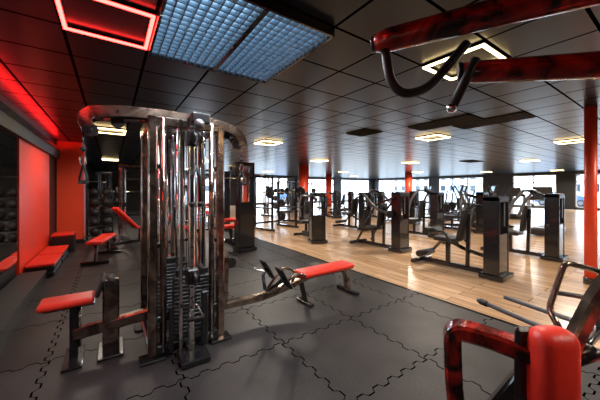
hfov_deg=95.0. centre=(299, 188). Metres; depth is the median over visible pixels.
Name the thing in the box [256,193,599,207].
ground
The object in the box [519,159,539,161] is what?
recessed light
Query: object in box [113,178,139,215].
rack
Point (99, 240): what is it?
bench
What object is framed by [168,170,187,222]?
machine
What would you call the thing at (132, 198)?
wall
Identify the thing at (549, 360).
machine
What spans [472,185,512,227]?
elliptical trainer
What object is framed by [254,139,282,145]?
recessed light
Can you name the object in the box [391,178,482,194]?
building
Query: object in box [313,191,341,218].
machine
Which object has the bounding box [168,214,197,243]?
bench
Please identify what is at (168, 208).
trim
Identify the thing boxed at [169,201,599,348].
floor
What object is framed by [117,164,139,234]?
machine
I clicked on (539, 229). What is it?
treadmill
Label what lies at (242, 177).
window
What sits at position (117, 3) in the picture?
recessed light
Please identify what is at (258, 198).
ground
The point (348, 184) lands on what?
window
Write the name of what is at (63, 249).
step platform
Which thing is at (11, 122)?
trim
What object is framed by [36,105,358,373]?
cable machine
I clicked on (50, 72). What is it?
ceiling
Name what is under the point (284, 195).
parked car
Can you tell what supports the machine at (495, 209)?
on the floor at (532, 282)
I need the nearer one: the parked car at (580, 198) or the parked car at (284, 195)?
the parked car at (580, 198)
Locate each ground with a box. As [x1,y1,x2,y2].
[206,195,318,202]
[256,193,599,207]
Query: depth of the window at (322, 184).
30.93 m
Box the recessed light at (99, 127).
[97,126,125,134]
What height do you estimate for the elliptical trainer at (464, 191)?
1.654 m
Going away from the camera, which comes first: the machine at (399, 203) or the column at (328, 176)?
the machine at (399, 203)
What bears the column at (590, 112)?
on the floor at (532, 282)
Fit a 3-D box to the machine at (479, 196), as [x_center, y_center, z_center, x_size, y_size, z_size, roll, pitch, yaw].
[5.864,0.797,9.830,0.760,1.395,1.520,0,0,-35]
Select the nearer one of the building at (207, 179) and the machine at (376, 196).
the machine at (376, 196)
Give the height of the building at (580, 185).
6.000 m
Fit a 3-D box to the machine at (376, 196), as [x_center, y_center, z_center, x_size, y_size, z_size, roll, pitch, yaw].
[5.615,0.797,22.247,1.520,1.395,0.760,0,0,38]
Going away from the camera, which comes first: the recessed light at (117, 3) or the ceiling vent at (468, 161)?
the recessed light at (117, 3)
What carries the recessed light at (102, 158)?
in the ceiling
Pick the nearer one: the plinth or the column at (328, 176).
the plinth
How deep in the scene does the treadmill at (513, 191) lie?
13.46 m
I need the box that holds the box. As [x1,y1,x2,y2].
[51,231,75,251]
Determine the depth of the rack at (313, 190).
22.66 m
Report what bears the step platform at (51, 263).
on the floor at (385, 341)
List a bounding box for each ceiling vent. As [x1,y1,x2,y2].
[346,129,381,136]
[408,114,482,130]
[452,111,534,129]
[459,160,483,162]
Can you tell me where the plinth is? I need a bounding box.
[0,270,46,346]
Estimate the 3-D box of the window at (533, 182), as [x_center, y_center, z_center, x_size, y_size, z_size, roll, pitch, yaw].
[18.853,0.130,22.179,0.080,2.500,2.800,0,0,-35]
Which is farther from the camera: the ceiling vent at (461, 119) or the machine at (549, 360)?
the ceiling vent at (461, 119)
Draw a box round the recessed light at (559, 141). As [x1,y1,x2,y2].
[553,138,583,143]
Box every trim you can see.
[0,101,60,158]
[168,208,518,326]
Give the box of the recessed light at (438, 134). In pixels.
[415,133,450,140]
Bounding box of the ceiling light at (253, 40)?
[148,0,334,83]
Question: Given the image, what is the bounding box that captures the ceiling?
[0,0,599,178]
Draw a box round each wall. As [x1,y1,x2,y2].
[0,93,88,290]
[89,170,372,210]
[373,170,599,210]
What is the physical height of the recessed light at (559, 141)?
0.038 m
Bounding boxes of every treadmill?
[505,187,531,218]
[526,187,565,235]
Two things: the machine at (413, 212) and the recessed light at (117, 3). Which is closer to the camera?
the recessed light at (117, 3)
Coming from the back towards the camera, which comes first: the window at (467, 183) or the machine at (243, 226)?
the window at (467, 183)
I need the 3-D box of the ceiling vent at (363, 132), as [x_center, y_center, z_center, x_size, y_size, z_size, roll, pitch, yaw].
[1.467,-1.284,6.305,0.580,0.032,0.590,0,0,-35]
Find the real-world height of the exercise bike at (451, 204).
1.407 m
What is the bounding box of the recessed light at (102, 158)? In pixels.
[102,158,118,160]
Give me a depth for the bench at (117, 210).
7.10 m
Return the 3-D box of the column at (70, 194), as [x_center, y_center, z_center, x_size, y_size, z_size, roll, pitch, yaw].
[-6.479,0.100,7.803,0.600,2.800,0.600,0,0,-35]
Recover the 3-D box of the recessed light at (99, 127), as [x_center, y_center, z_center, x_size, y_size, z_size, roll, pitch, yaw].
[-4.185,-1.281,6.054,0.592,0.038,0.592,0,0,-35]
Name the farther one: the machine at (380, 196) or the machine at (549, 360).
the machine at (380, 196)
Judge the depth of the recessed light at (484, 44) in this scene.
2.65 m
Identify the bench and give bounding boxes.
[80,233,120,265]
[104,207,139,249]
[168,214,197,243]
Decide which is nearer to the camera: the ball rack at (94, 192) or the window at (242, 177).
the ball rack at (94, 192)
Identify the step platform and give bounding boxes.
[24,253,61,276]
[38,245,68,262]
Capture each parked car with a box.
[274,193,286,199]
[532,191,583,206]
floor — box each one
[0,209,599,399]
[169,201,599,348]
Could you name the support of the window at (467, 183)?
in the wall at (565, 180)
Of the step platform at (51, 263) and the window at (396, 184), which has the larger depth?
the window at (396, 184)
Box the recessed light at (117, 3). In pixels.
[54,0,156,49]
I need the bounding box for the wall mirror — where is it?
[0,129,16,274]
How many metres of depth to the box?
6.49 m
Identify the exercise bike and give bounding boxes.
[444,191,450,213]
[447,191,455,211]
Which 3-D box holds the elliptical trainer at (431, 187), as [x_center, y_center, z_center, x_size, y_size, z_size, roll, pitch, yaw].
[6.213,0.663,13.735,1.690,1.654,0.640,0,0,15]
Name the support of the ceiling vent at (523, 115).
in the ceiling
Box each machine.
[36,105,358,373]
[85,172,111,227]
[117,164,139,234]
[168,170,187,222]
[185,169,229,231]
[224,162,256,252]
[247,174,270,215]
[280,189,307,222]
[293,193,327,243]
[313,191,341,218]
[328,191,353,212]
[333,192,370,230]
[349,192,411,252]
[357,189,384,217]
[364,190,378,207]
[370,0,599,112]
[386,191,420,223]
[409,189,443,237]
[411,196,513,282]
[443,261,599,399]
[444,192,488,233]
[480,189,568,262]
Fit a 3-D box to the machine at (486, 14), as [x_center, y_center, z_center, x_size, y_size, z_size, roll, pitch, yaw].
[1.341,0.361,0.766,2.277,2.277,0.841,0,0,27]
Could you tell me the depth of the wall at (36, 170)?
5.10 m
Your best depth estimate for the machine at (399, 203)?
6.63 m
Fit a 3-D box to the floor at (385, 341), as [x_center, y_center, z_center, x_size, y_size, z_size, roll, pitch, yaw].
[-4.887,1.600,9.079,5.090,0.200,27.900,0,0,-35]
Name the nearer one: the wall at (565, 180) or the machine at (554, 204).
the machine at (554, 204)
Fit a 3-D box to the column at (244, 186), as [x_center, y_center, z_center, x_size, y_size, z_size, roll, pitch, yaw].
[-4.513,0.100,22.986,0.574,2.800,0.574,0,0,-35]
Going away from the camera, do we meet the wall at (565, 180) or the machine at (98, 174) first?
the machine at (98, 174)
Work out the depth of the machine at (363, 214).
10.17 m
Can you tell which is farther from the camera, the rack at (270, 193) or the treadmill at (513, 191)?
the treadmill at (513, 191)
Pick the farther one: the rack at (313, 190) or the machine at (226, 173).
the rack at (313, 190)
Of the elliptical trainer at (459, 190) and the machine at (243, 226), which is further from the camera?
the elliptical trainer at (459, 190)
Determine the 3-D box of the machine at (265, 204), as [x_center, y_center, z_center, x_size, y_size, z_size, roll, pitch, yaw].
[-2.264,0.340,14.946,0.800,2.320,1.360,0,0,38]
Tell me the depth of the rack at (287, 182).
17.71 m
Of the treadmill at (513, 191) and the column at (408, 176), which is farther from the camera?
the column at (408, 176)
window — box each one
[242,177,287,202]
[309,179,333,201]
[341,180,368,200]
[378,179,428,201]
[439,177,482,203]
[513,174,556,206]
[575,173,599,208]
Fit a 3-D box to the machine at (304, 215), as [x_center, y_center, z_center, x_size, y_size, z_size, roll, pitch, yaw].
[-0.306,0.748,12.423,1.470,1.494,0.802,0,0,33]
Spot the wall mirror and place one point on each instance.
(8, 142)
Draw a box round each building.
[206,178,208,194]
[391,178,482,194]
[577,174,599,197]
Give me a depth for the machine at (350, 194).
16.77 m
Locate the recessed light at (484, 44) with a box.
[422,40,509,80]
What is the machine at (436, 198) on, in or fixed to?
on the floor at (532, 282)
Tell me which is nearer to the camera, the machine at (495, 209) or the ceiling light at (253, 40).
the ceiling light at (253, 40)
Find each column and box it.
[57,141,85,242]
[243,173,246,201]
[299,165,308,200]
[326,174,331,205]
[405,173,411,191]
[583,105,597,284]
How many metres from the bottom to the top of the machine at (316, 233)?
1.395 m
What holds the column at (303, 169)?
on the floor at (532, 282)
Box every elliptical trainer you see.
[424,186,444,219]
[428,185,475,227]
[444,186,475,218]
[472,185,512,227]
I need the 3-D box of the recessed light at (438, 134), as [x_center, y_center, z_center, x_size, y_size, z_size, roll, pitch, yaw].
[3.293,-1.281,6.826,0.592,0.038,0.592,0,0,-35]
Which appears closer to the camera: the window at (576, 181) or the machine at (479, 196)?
the machine at (479, 196)
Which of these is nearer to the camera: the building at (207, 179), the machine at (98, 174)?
the machine at (98, 174)
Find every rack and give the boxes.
[85,188,115,241]
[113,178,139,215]
[255,175,305,231]
[274,181,298,212]
[291,183,315,207]

